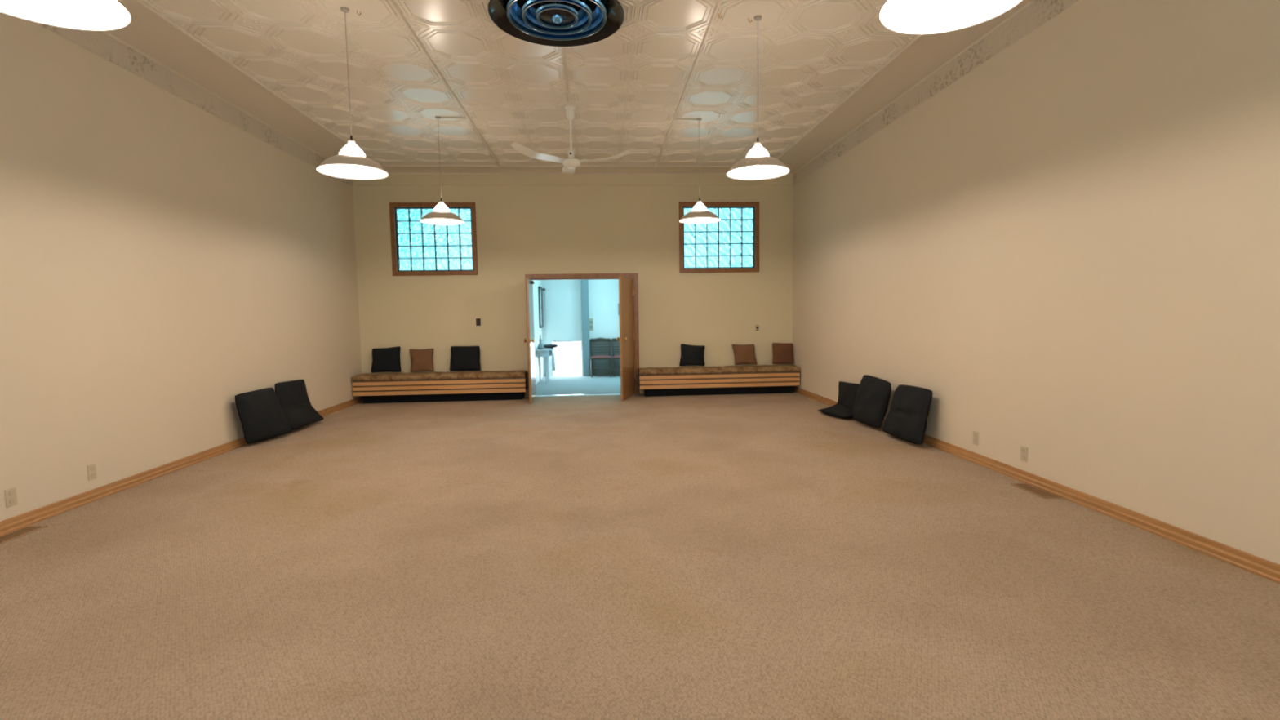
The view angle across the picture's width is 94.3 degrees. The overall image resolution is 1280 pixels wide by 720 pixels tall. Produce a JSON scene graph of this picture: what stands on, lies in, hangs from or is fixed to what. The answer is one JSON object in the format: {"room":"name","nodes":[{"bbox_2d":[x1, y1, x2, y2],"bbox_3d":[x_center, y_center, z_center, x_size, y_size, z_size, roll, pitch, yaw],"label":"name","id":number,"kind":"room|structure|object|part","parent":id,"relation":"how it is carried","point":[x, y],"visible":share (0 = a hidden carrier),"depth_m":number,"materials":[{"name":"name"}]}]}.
{"room":"meditation hall","nodes":[
{"label":"meditation hall","id":0,"kind":"room"},
{"bbox_2d":[0,12,361,521],"bbox_3d":[-4.186,-0.710,2.868,0.150,3.822,13.900,-1,4,-4],"label":"wall","id":1,"kind":"structure","parent":0,"point":[163,262],"depth_m":5.03,"materials":[{"name":"beige paint"}]},
{"bbox_2d":[4,487,17,507],"bbox_3d":[-4.146,0.905,3.916,0.009,0.118,0.074,-1,4,-4],"label":"wall outlet","id":2,"kind":"object","parent":1,"relation":"attached to","point":[11,496],"visible":1,"depth_m":3.91,"materials":[{"name":"beige plastic"}]},
{"bbox_2d":[8,490,13,495],"bbox_3d":[-4.143,0.878,3.914,0.003,0.033,0.034,-1,4,-4],"label":"receptacle","id":3,"kind":"object","parent":2,"relation":"attached to","point":[11,492],"depth_m":3.91,"materials":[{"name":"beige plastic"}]},
{"bbox_2d":[9,498,14,503],"bbox_3d":[-4.142,0.932,3.918,0.003,0.033,0.034,-1,4,-4],"label":"receptacle","id":4,"kind":"object","parent":2,"relation":"attached to","point":[11,500],"depth_m":3.92,"materials":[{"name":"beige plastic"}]},
{"bbox_2d":[87,463,97,480],"bbox_3d":[-4.190,0.857,4.542,0.009,0.118,0.074,-1,4,-4],"label":"wall outlet","id":5,"kind":"object","parent":1,"relation":"attached to","point":[91,468],"visible":1,"depth_m":4.54,"materials":[{"name":"beige plastic"}]},
{"bbox_2d":[0,395,362,536],"bbox_3d":[-4.070,1.151,3.020,0.026,0.085,13.600,-1,4,-4],"label":"baseboard","id":6,"kind":"structure","parent":1,"relation":"attached to","point":[14,523],"depth_m":4.77,"materials":[{"name":"brown wood"}]},
{"bbox_2d":[32,21,352,186],"bbox_3d":[-4.129,-2.357,2.738,0.012,0.214,13.587,-1,4,-4],"label":"trim","id":7,"kind":"structure","parent":1,"relation":"attached to","point":[98,42],"depth_m":5.56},
{"bbox_2d":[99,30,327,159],"bbox_3d":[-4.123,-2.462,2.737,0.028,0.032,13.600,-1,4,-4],"label":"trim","id":8,"kind":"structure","parent":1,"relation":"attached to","point":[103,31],"depth_m":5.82,"materials":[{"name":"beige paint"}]},
{"bbox_2d":[105,0,381,165],"bbox_3d":[-3.859,-2.499,2.753,0.559,0.067,13.600,-1,4,-4],"label":"trim","id":9,"kind":"structure","parent":1,"relation":"attached to","point":[147,33],"depth_m":5.70,"materials":[{"name":"beige paint"}]},
{"bbox_2d":[142,0,917,165],"bbox_3d":[-0.541,-2.645,2.975,7.514,0.129,13.900,-1,4,-4],"label":"ceiling","id":10,"kind":"structure","parent":0,"point":[626,87],"depth_m":5.78,"materials":[{"name":"paint"}]},
{"bbox_2d":[0,0,132,31],"bbox_3d":[-2.112,-1.876,2.019,0.510,1.223,0.510,-1,4,-4],"label":"pendant lamp","id":11,"kind":"object","parent":10,"relation":"hanging from","point":[84,15],"visible":1,"depth_m":2.25,"materials":[{"name":"beige ceramic"}]},
{"bbox_2d":[315,6,388,179],"bbox_3d":[-2.248,-2.075,4.588,0.510,1.223,0.510,-1,4,-4],"label":"pendant lamp","id":12,"kind":"object","parent":10,"relation":"hanging from","point":[351,162],"visible":1,"depth_m":4.60,"materials":[{"name":"beige metal"}]},
{"bbox_3d":[-2.250,-2.209,4.578,0.006,0.947,0.007,-1,4,-4],"label":"cord","id":13,"kind":"part","parent":12,"relation":"part of","materials":[{"name":"beige plastic"}]},
{"bbox_3d":[-2.239,-1.523,4.631,0.510,0.117,0.510,-1,4,-4],"label":"lamp shade","id":14,"kind":"part","parent":12,"relation":"part of","materials":[{"name":"white metal"}]},
{"bbox_2d":[419,115,464,225],"bbox_3d":[-2.383,-2.268,7.077,0.510,1.223,0.510,-1,4,-4],"label":"pendant lamp","id":15,"kind":"object","parent":10,"relation":"hanging from","point":[441,215],"visible":1,"depth_m":7.06,"materials":[{"name":"beige metal"}]},
{"bbox_3d":[-2.385,-2.402,7.067,0.006,0.947,0.007,-1,4,-4],"label":"cord","id":16,"kind":"part","parent":15,"relation":"part of","materials":[{"name":"beige plastic"}]},
{"bbox_3d":[-2.374,-1.716,7.120,0.510,0.117,0.510,-1,4,-4],"label":"lamp shade","id":17,"kind":"part","parent":15,"relation":"part of","materials":[{"name":"white metal"}]},
{"bbox_2d":[387,0,501,166],"bbox_3d":[-1.873,-2.692,4.637,0.034,0.019,9.500,-1,4,-4],"label":"trim","id":18,"kind":"structure","parent":10,"relation":"attached to","point":[392,2],"depth_m":5.63,"materials":[{"name":"beige paint"}]},
{"bbox_2d":[440,116,466,118],"bbox_3d":[-2.201,-2.870,7.038,0.310,0.016,0.028,-1,4,-4],"label":"cable cover","id":19,"kind":"object","parent":10,"relation":"attached to","point":[441,117],"visible":1,"depth_m":7.03,"materials":[{"name":"beige paint"}]},
{"bbox_2d":[488,0,624,46],"bbox_3d":[-0.623,-2.620,4.459,1.010,0.167,1.010,-4,6,-36],"label":"ceiling vent","id":20,"kind":"object","parent":10,"relation":"in","point":[553,23],"visible":1,"depth_m":4.55,"materials":[{"name":"black metal"}]},
{"bbox_3d":[-0.624,-2.702,4.453,0.800,0.004,0.800,-1,4,-4],"label":"duct plate","id":21,"kind":"part","parent":20,"relation":"part of","materials":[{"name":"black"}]},
{"bbox_3d":[-0.622,-2.584,4.462,0.270,0.027,0.270,-1,4,-4],"label":"plate","id":22,"kind":"part","parent":20,"relation":"part of","materials":[{"name":"black metal"}]},
{"bbox_3d":[-0.622,-2.557,4.464,0.090,0.039,0.090,-1,4,-4],"label":"knob","id":23,"kind":"part","parent":20,"relation":"part of","materials":[{"name":"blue metal"}]},
{"bbox_2d":[381,164,732,167],"bbox_3d":[-0.971,-3.080,9.447,6.145,0.022,0.040,-1,4,-4],"label":"trim","id":24,"kind":"structure","parent":10,"relation":"attached to","point":[439,166],"depth_m":9.39,"materials":[{"name":"beige paint"}]},
{"bbox_2d":[560,46,570,104],"bbox_3d":[-0.553,-2.612,3.329,0.022,0.013,6.700,-1,4,-4],"label":"trim","id":25,"kind":"structure","parent":10,"relation":"attached to","point":[562,47],"depth_m":5.80,"materials":[{"name":"beige paint"}]},
{"bbox_2d":[510,105,635,173],"bbox_3d":[-0.753,-2.550,6.927,1.348,0.688,1.262,-1,4,-4],"label":"ceiling fan","id":26,"kind":"object","parent":10,"relation":"hanging from","point":[570,164],"visible":1,"depth_m":6.72,"materials":[{"name":"white metal"}]},
{"bbox_3d":[-1.108,-2.277,6.528,0.660,0.104,0.156,-5,6,-42],"label":"blade","id":27,"kind":"part","parent":26,"relation":"part of","materials":[{"name":"white ceramic"}]},
{"bbox_3d":[-0.878,-2.336,7.234,0.156,0.104,0.660,-2,5,-12],"label":"blade","id":28,"kind":"part","parent":26,"relation":"part of","materials":[{"name":"white ceramic"}]},
{"bbox_3d":[-0.379,-2.300,6.682,0.660,0.104,0.156,1,5,18],"label":"blade","id":29,"kind":"part","parent":26,"relation":"part of","materials":[{"name":"white ceramic"}]},
{"bbox_2d":[674,118,696,120],"bbox_3d":[0.551,-2.926,7.228,0.270,0.016,0.028,-1,4,-4],"label":"cable cover","id":30,"kind":"object","parent":10,"relation":"attached to","point":[675,118],"visible":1,"depth_m":7.22,"materials":[{"name":"beige paint"}]},
{"bbox_2d":[654,0,721,166],"bbox_3d":[0.581,-2.743,4.806,0.028,0.016,9.500,-1,4,-4],"label":"trim","id":31,"kind":"structure","parent":10,"relation":"attached to","point":[718,2],"depth_m":5.73,"materials":[{"name":"beige paint"}]},
{"bbox_2d":[679,118,720,223],"bbox_3d":[0.729,-2.331,7.292,0.510,1.223,0.510,-1,4,-4],"label":"pendant lamp","id":32,"kind":"object","parent":10,"relation":"hanging from","point":[700,214],"visible":1,"depth_m":7.26,"materials":[{"name":"beige metal"}]},
{"bbox_3d":[0.727,-2.465,7.281,0.006,0.947,0.007,-1,4,-4],"label":"cord","id":33,"kind":"part","parent":32,"relation":"part of","materials":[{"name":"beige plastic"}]},
{"bbox_3d":[0.738,-1.779,7.335,0.510,0.117,0.510,-1,4,-4],"label":"lamp shade","id":34,"kind":"part","parent":32,"relation":"part of","materials":[{"name":"white metal"}]},
{"bbox_2d":[726,14,790,179],"bbox_3d":[0.954,-2.140,4.809,0.510,1.223,0.510,-1,4,-4],"label":"pendant lamp","id":35,"kind":"object","parent":10,"relation":"hanging from","point":[757,164],"visible":1,"depth_m":4.82,"materials":[{"name":"beige metal"}]},
{"bbox_3d":[0.952,-2.274,4.798,0.006,0.947,0.007,-1,4,-4],"label":"cord","id":36,"kind":"part","parent":35,"relation":"part of","materials":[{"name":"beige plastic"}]},
{"bbox_3d":[0.962,-1.588,4.852,0.510,0.117,0.510,-1,4,-4],"label":"lamp shade","id":37,"kind":"part","parent":35,"relation":"part of","materials":[{"name":"white metal"}]},
{"bbox_2d":[879,0,1022,34],"bbox_3d":[1.151,-1.935,2.154,0.510,1.223,0.510,-1,4,-4],"label":"pendant lamp","id":38,"kind":"object","parent":10,"relation":"hanging from","point":[904,16],"visible":1,"depth_m":2.37,"materials":[{"name":"beige"}]},
{"bbox_2d":[532,280,543,384],"bbox_3d":[-2.148,-0.817,11.675,0.150,2.600,3.350,-1,4,-4],"label":"wall","id":39,"kind":"structure","parent":0,"point":[537,331],"depth_m":12.06,"materials":[{"name":"white paint"}]},
{"bbox_2d":[537,286,542,328],"bbox_3d":[-2.143,-1.137,12.817,0.030,0.880,0.570,-1,4,-4],"label":"picture frame","id":40,"kind":"object","parent":39,"relation":"attached to","point":[540,288],"visible":1,"depth_m":12.81,"materials":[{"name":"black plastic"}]},
{"bbox_2d":[539,288,542,326],"bbox_3d":[-2.152,-1.137,12.816,0.011,0.820,0.510,-1,4,-4],"label":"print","id":41,"kind":"object","parent":40,"relation":"attached to","point":[540,289],"depth_m":12.87},
{"bbox_2d":[352,185,793,396],"bbox_3d":[-0.995,-1.312,9.959,7.214,3.822,0.150,-1,4,-4],"label":"wall","id":42,"kind":"structure","parent":0,"point":[522,230],"depth_m":9.84,"materials":[{"name":"beige paint"}]},
{"bbox_2d":[389,202,478,275],"bbox_3d":[-3.353,-1.969,9.715,1.362,1.170,0.142,-1,4,-4],"label":"window","id":43,"kind":"structure","parent":42,"relation":"in","point":[423,249],"depth_m":9.70,"materials":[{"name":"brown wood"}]},
{"bbox_2d":[475,318,480,325],"bbox_3d":[-2.671,-0.627,9.811,0.074,0.118,0.014,-1,4,-4],"label":"light switch","id":44,"kind":"object","parent":42,"relation":"attached to","point":[477,320],"visible":1,"depth_m":9.81,"materials":[{"name":"brown plastic"}]},
{"bbox_2d":[524,277,536,403],"bbox_3d":[-1.735,-0.322,9.464,0.164,1.923,0.838,-1,4,-5],"label":"door","id":45,"kind":"structure","parent":42,"relation":"in","point":[529,282],"depth_m":9.18,"materials":[{"name":"brown wood"}]},
{"bbox_3d":[-1.701,-0.297,9.118,0.164,0.062,0.062,-1,4,-5],"label":"handle","id":46,"kind":"part","parent":45,"relation":"part of","materials":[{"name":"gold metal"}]},
{"bbox_2d":[382,166,731,173],"bbox_3d":[-0.981,-3.077,9.597,6.145,0.067,0.300,-1,4,-4],"label":"trim","id":47,"kind":"structure","parent":42,"relation":"attached to","point":[388,169],"depth_m":9.60,"materials":[{"name":"beige paint"}]},
{"bbox_2d":[352,173,792,185],"bbox_3d":[-1.014,-2.962,9.748,7.214,0.194,0.012,-1,4,-4],"label":"trim","id":48,"kind":"structure","parent":42,"relation":"attached to","point":[392,179],"depth_m":9.73,"materials":[{"name":"beige paint"}]},
{"bbox_2d":[524,273,639,394],"bbox_3d":[-0.954,-0.423,10.024,1.864,2.037,0.182,-1,4,-4],"label":"door frame","id":49,"kind":"structure","parent":42,"relation":"attached to","point":[573,276],"depth_m":9.92,"materials":[{"name":"brown wood"}]},
{"bbox_2d":[388,173,792,174],"bbox_3d":[-1.014,-3.056,9.733,7.214,0.032,0.028,-1,4,-4],"label":"trim","id":50,"kind":"structure","parent":42,"relation":"attached to","point":[388,173],"depth_m":9.71,"materials":[{"name":"beige paint"}]},
{"bbox_2d":[616,276,635,400],"bbox_3d":[-0.206,-0.353,9.581,0.164,1.925,0.838,0,5,13],"label":"door","id":51,"kind":"structure","parent":42,"relation":"in","point":[626,291],"depth_m":9.46,"materials":[{"name":"brown wood"}]},
{"bbox_2d":[679,201,759,272],"bbox_3d":[1.331,-2.064,10.038,1.362,1.170,0.142,-1,4,-4],"label":"window","id":52,"kind":"structure","parent":42,"relation":"in","point":[731,244],"depth_m":10.02,"materials":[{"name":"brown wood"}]},
{"bbox_2d":[755,324,759,331],"bbox_3d":[2.002,-0.547,10.138,0.070,0.110,0.030,-1,4,-4],"label":"wall thermostat","id":53,"kind":"object","parent":42,"relation":"attached to","point":[757,326],"visible":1,"depth_m":10.15,"materials":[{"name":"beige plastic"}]},
{"bbox_2d":[541,279,619,376],"bbox_3d":[-0.914,-0.967,13.359,2.550,2.600,0.150,-1,4,-4],"label":"wall","id":54,"kind":"structure","parent":0,"point":[603,295],"depth_m":13.27,"materials":[{"name":"white paint"}]},
{"bbox_2d":[542,288,582,376],"bbox_3d":[-1.712,-0.619,13.229,0.845,1.950,0.049,-1,4,-4],"label":"door","id":55,"kind":"structure","parent":54,"relation":"in","point":[562,308],"depth_m":13.21,"materials":[{"name":"white paint"}]},
{"bbox_3d":[-1.630,-0.028,13.295,0.635,0.760,0.019,-1,4,-4],"label":"glass panel","id":56,"kind":"part","parent":55,"relation":"part of","materials":[{"name":"white glass"}]},
{"bbox_2d":[589,318,593,330],"bbox_3d":[-1.090,-0.792,13.273,0.090,0.270,0.022,-1,4,-4],"label":"switch panel","id":57,"kind":"object","parent":54,"relation":"attached to","point":[591,320],"visible":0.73,"depth_m":13.27,"materials":[{"name":"beige plastic"}]},
{"bbox_2d":[589,339,620,375],"bbox_3d":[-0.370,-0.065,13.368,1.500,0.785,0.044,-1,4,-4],"label":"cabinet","id":58,"kind":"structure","parent":54,"relation":"attached to","point":[596,363],"depth_m":13.34,"materials":[{"name":"wood"}]},
{"bbox_2d":[0,374,1279,719],"bbox_3d":[-0.601,1.052,4.941,7.514,0.120,17.250,-1,4,-4],"label":"floor","id":59,"kind":"structure","parent":0,"point":[757,556],"depth_m":2.99,"materials":[{"name":"beige carpet"}]},
{"bbox_2d":[0,525,48,544],"bbox_3d":[-4.028,1.127,3.805,0.130,0.009,0.360,-1,4,-4],"label":"floor vent","id":60,"kind":"object","parent":59,"relation":"in","point":[27,530],"visible":1,"depth_m":3.84,"materials":[{"name":"beige metal"}]},
{"bbox_2d":[235,387,292,444],"bbox_3d":[-4.194,0.609,6.585,0.206,0.549,0.742,-1,4,3],"label":"floor cushion","id":61,"kind":"object","parent":59,"relation":"on","point":[262,416],"visible":1,"depth_m":6.49,"materials":[{"name":"black fabric"}]},
{"bbox_2d":[275,379,323,430],"bbox_3d":[-4.228,0.529,7.366,0.243,0.568,0.803,-1,4,-4],"label":"floor cushion","id":62,"kind":"object","parent":59,"relation":"on","point":[292,396],"visible":0.89,"depth_m":7.22,"materials":[{"name":"black fabric"}]},
{"bbox_2d":[330,410,342,413],"bbox_3d":[-4.395,0.757,8.597,0.080,0.009,0.260,-1,4,-4],"label":"floor vent","id":63,"kind":"object","parent":59,"relation":"in","point":[337,411],"visible":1,"depth_m":8.59,"materials":[{"name":"gold metal"}]},
{"bbox_2d":[351,375,528,403],"bbox_3d":[-3.189,0.476,9.630,2.689,0.371,0.428,-1,4,-4],"label":"slatted bench","id":64,"kind":"object","parent":59,"relation":"on","point":[490,388],"visible":0.95,"depth_m":9.46,"materials":[{"name":"brown wood"}]},
{"bbox_2d":[351,371,444,381],"bbox_3d":[-3.860,0.258,9.556,1.339,0.093,0.443,-1,4,-4],"label":"pad","id":65,"kind":"object","parent":64,"relation":"on","point":[399,375],"visible":0.93,"depth_m":9.36,"materials":[{"name":"brown fabric"}]},
{"bbox_2d":[371,346,401,372],"bbox_3d":[-4.121,-0.009,9.646,0.476,0.412,0.143,-1,4,-4],"label":"throw pillow","id":66,"kind":"object","parent":65,"relation":"on","point":[384,359],"visible":1,"depth_m":9.61,"materials":[{"name":"black fabric"}]},
{"bbox_2d":[408,348,433,371],"bbox_3d":[-3.564,0.001,9.688,0.394,0.370,0.127,-1,4,-4],"label":"throw pillow","id":67,"kind":"object","parent":65,"relation":"on","point":[420,359],"visible":1,"depth_m":9.66,"materials":[{"name":"brown fabric"}]},
{"bbox_2d":[439,369,528,379],"bbox_3d":[-2.522,0.231,9.648,1.335,0.094,0.443,-1,4,-4],"label":"pad","id":68,"kind":"object","parent":64,"relation":"on","point":[518,373],"visible":1,"depth_m":9.46,"materials":[{"name":"brown fabric"}]},
{"bbox_2d":[449,346,479,370],"bbox_3d":[-2.867,-0.027,9.732,0.492,0.401,0.147,-1,4,-4],"label":"throw pillow","id":69,"kind":"object","parent":68,"relation":"on","point":[462,357],"visible":1,"depth_m":9.70,"materials":[{"name":"black fabric"}]},
{"bbox_3d":[-1.873,0.388,9.726,0.022,0.221,0.404,-1,4,-4],"label":"panel","id":70,"kind":"part","parent":64,"relation":"part of","materials":[{"name":"brown wood"}]},
{"bbox_2d":[536,347,555,383],"bbox_3d":[-1.893,0.111,12.091,0.330,0.681,0.839,-1,4,-4],"label":"side table","id":71,"kind":"object","parent":59,"relation":"on","point":[540,353],"visible":0.79,"depth_m":11.81,"materials":[{"name":"grey paint"}]},
{"bbox_3d":[-1.992,0.194,11.801,0.048,0.564,0.072,1,5,19],"label":"leg","id":72,"kind":"part","parent":71,"relation":"part of","materials":[{"name":"grey paint"}]},
{"bbox_2d":[537,334,544,349],"bbox_3d":[-1.986,-0.365,11.847,0.140,0.290,0.140,-1,4,-4],"label":"ornament","id":73,"kind":"object","parent":71,"relation":"on","point":[540,346],"visible":1,"depth_m":11.82,"materials":[{"name":"ceramic"}]},
{"bbox_3d":[-1.883,0.188,11.855,0.048,0.563,0.064,-3,5,-26],"label":"leg","id":74,"kind":"part","parent":71,"relation":"part of","materials":[{"name":"grey paint"}]},
{"bbox_3d":[-1.917,0.151,12.336,0.048,0.563,0.064,1,5,18],"label":"leg","id":75,"kind":"part","parent":71,"relation":"part of","materials":[{"name":"grey paint"}]},
{"bbox_2d":[542,347,555,371],"bbox_3d":[-1.878,-0.005,12.084,0.312,0.466,0.360,-1,4,-4],"label":"table cloth","id":76,"kind":"object","parent":71,"relation":"on","point":[553,363],"visible":0.89,"depth_m":12.03,"materials":[{"name":"white fabric"}]},
{"bbox_2d":[543,344,558,347],"bbox_3d":[-1.835,-0.282,12.166,0.320,0.070,0.320,-1,4,-4],"label":"shallow bowl","id":77,"kind":"object","parent":76,"relation":"on","point":[544,345],"visible":0.98,"depth_m":12.04,"materials":[{"name":"black plastic"}]},
{"bbox_2d":[535,393,620,396],"bbox_3d":[-0.936,0.590,10.059,1.680,0.012,0.090,-1,4,-4],"label":"threshold strip","id":78,"kind":"object","parent":59,"relation":"on","point":[602,393],"visible":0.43,"depth_m":10.04,"materials":[{"name":"silver metal"}]},
{"bbox_2d":[581,280,590,376],"bbox_3d":[-1.207,-0.949,13.184,0.150,2.600,0.159,-1,4,-4],"label":"post","id":79,"kind":"object","parent":59,"relation":"on","point":[584,283],"visible":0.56,"depth_m":13.12,"materials":[{"name":"teal paint"}]},
{"bbox_2d":[590,337,611,377],"bbox_3d":[-0.862,-0.063,13.075,0.470,0.843,0.458,-1,4,-4],"label":"chair","id":80,"kind":"object","parent":59,"relation":"on","point":[593,357],"visible":1,"depth_m":13.21,"materials":[{"name":"brown wood"}]},
{"bbox_3d":[-1.050,0.172,12.869,0.033,0.410,0.033,1,5,18],"label":"leg","id":81,"kind":"part","parent":80,"relation":"part of","materials":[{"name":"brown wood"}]},
{"bbox_3d":[-1.076,-0.063,13.242,0.045,0.822,0.075,-1,4,-4],"label":"leg","id":82,"kind":"part","parent":80,"relation":"part of","materials":[{"name":"brown wood"}]},
{"bbox_3d":[-0.882,-0.463,13.246,0.470,0.071,0.052,-1,4,-4],"label":"crest rail","id":83,"kind":"part","parent":80,"relation":"part of","materials":[{"name":"brown wood"}]},
{"bbox_3d":[-0.858,-0.043,13.042,0.450,0.045,0.390,-1,4,-4],"label":"seat frame","id":84,"kind":"part","parent":80,"relation":"part of","materials":[{"name":"brown wood"}]},
{"bbox_3d":[-0.858,-0.077,13.035,0.440,0.035,0.370,-1,4,-4],"label":"seat","id":85,"kind":"part","parent":80,"relation":"part of","materials":[{"name":"red fabric"}]},
{"bbox_3d":[-0.670,-0.071,13.270,0.045,0.822,0.075,-1,4,-4],"label":"leg","id":86,"kind":"part","parent":80,"relation":"part of","materials":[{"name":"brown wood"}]},
{"bbox_3d":[-0.637,0.164,12.898,0.033,0.410,0.033,1,5,18],"label":"leg","id":87,"kind":"part","parent":80,"relation":"part of","materials":[{"name":"brown wood"}]},
{"bbox_2d":[611,337,620,377],"bbox_3d":[-0.383,-0.073,13.108,0.470,0.843,0.458,-1,4,-4],"label":"chair","id":88,"kind":"object","parent":59,"relation":"on","point":[617,357],"visible":0.46,"depth_m":12.98,"materials":[{"name":"brown wood"}]},
{"bbox_3d":[-0.598,-0.072,13.275,0.045,0.822,0.075,-1,4,-4],"label":"leg","id":89,"kind":"part","parent":88,"relation":"part of","materials":[{"name":"brown wood"}]},
{"bbox_3d":[-0.571,0.162,12.902,0.033,0.410,0.033,-3,5,-26],"label":"leg","id":90,"kind":"part","parent":88,"relation":"part of","materials":[{"name":"brown wood"}]},
{"bbox_2d":[638,371,799,396],"bbox_3d":[1.306,0.385,9.939,2.657,0.371,0.428,-1,4,-4],"label":"slatted bench","id":91,"kind":"object","parent":59,"relation":"on","point":[749,383],"visible":0.95,"depth_m":9.77,"materials":[{"name":"brown wood"}]},
{"bbox_3d":[0.002,0.350,9.855,0.022,0.221,0.404,-1,4,-4],"label":"panel","id":92,"kind":"part","parent":91,"relation":"part of","materials":[{"name":"brown wood"}]},
{"bbox_2d":[637,366,721,374],"bbox_3d":[0.643,0.167,9.866,1.340,0.093,0.443,-1,4,-4],"label":"pad","id":93,"kind":"object","parent":91,"relation":"on","point":[681,370],"visible":1,"depth_m":9.67,"materials":[{"name":"brown fabric"}]},
{"bbox_2d":[679,343,705,365],"bbox_3d":[0.878,-0.089,9.998,0.446,0.370,0.142,-1,4,-4],"label":"throw pillow","id":94,"kind":"object","parent":93,"relation":"on","point":[690,354],"visible":1,"depth_m":9.95,"materials":[{"name":"black fabric"}]},
{"bbox_2d":[717,364,799,373],"bbox_3d":[1.970,0.140,9.957,1.310,0.093,0.443,-1,4,-4],"label":"pad","id":95,"kind":"object","parent":91,"relation":"on","point":[760,368],"visible":0.93,"depth_m":9.76,"materials":[{"name":"brown fabric"}]},
{"bbox_2d":[732,344,756,364],"bbox_3d":[1.766,-0.095,10.058,0.415,0.344,0.128,-1,4,-4],"label":"throw pillow","id":96,"kind":"object","parent":95,"relation":"on","point":[744,354],"visible":1,"depth_m":10.02,"materials":[{"name":"brown fabric"}]},
{"bbox_2d":[772,342,793,364],"bbox_3d":[2.426,-0.114,10.102,0.371,0.359,0.125,-1,4,-4],"label":"throw pillow","id":97,"kind":"object","parent":95,"relation":"on","point":[782,353],"visible":1,"depth_m":10.07,"materials":[{"name":"brown fabric"}]},
{"bbox_2d":[817,381,859,418],"bbox_3d":[2.576,0.510,7.684,0.399,0.454,0.720,-1,4,-4],"label":"floor cushion","id":98,"kind":"object","parent":59,"relation":"on","point":[847,392],"visible":0.84,"depth_m":7.61,"materials":[{"name":"black fabric"}]},
{"bbox_2d":[852,374,891,427],"bbox_3d":[2.680,0.475,6.880,0.218,0.560,0.691,-2,5,-9],"label":"floor cushion","id":99,"kind":"object","parent":59,"relation":"on","point":[873,396],"visible":1,"depth_m":6.76,"materials":[{"name":"black fabric"}]},
{"bbox_2d":[883,384,932,444],"bbox_3d":[2.756,0.543,6.129,0.246,0.547,0.717,-1,4,-4],"label":"floor cushion","id":100,"kind":"object","parent":59,"relation":"on","point":[906,420],"visible":1,"depth_m":5.98,"materials":[{"name":"black fabric"}]},
{"bbox_2d":[1010,483,1061,498],"bbox_3d":[2.948,0.974,4.435,0.130,0.009,0.360,-1,4,-4],"label":"floor vent","id":101,"kind":"object","parent":59,"relation":"in","point":[1039,492],"visible":1,"depth_m":4.41,"materials":[{"name":"beige metal"}]},
{"bbox_2d":[792,0,1279,564],"bbox_3d":[3.159,-0.859,3.373,0.150,3.822,13.900,-1,4,-4],"label":"wall","id":102,"kind":"structure","parent":0,"point":[1072,243],"depth_m":4.00,"materials":[{"name":"beige paint"}]},
{"bbox_2d":[776,0,1031,173],"bbox_3d":[2.804,-2.634,3.211,0.510,0.067,13.600,-1,4,-4],"label":"trim","id":103,"kind":"structure","parent":102,"relation":"attached to","point":[931,51],"depth_m":6.14,"materials":[{"name":"beige paint"}]},
{"bbox_2d":[792,0,1079,186],"bbox_3d":[3.054,-2.502,3.233,0.012,0.214,13.587,-1,4,-4],"label":"trim","id":104,"kind":"structure","parent":102,"relation":"attached to","point":[1040,11],"depth_m":5.51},
{"bbox_2d":[972,430,978,444],"bbox_3d":[2.980,0.692,5.275,0.009,0.118,0.074,-1,4,-4],"label":"wall outlet","id":105,"kind":"object","parent":102,"relation":"attached to","point":[975,434],"visible":1,"depth_m":5.27,"materials":[{"name":"beige plastic"}]},
{"bbox_2d":[1020,445,1027,462],"bbox_3d":[3.022,0.739,4.677,0.009,0.118,0.074,-1,4,-4],"label":"wall outlet","id":106,"kind":"object","parent":102,"relation":"attached to","point":[1024,450],"visible":1,"depth_m":4.67,"materials":[{"name":"beige plastic"}]},
{"bbox_2d":[793,386,1279,583],"bbox_3d":[3.099,1.006,3.513,0.026,0.085,13.600,-1,4,-4],"label":"baseboard","id":107,"kind":"structure","parent":102,"relation":"attached to","point":[1267,569],"depth_m":3.79,"materials":[{"name":"brown wood"}]}
]}

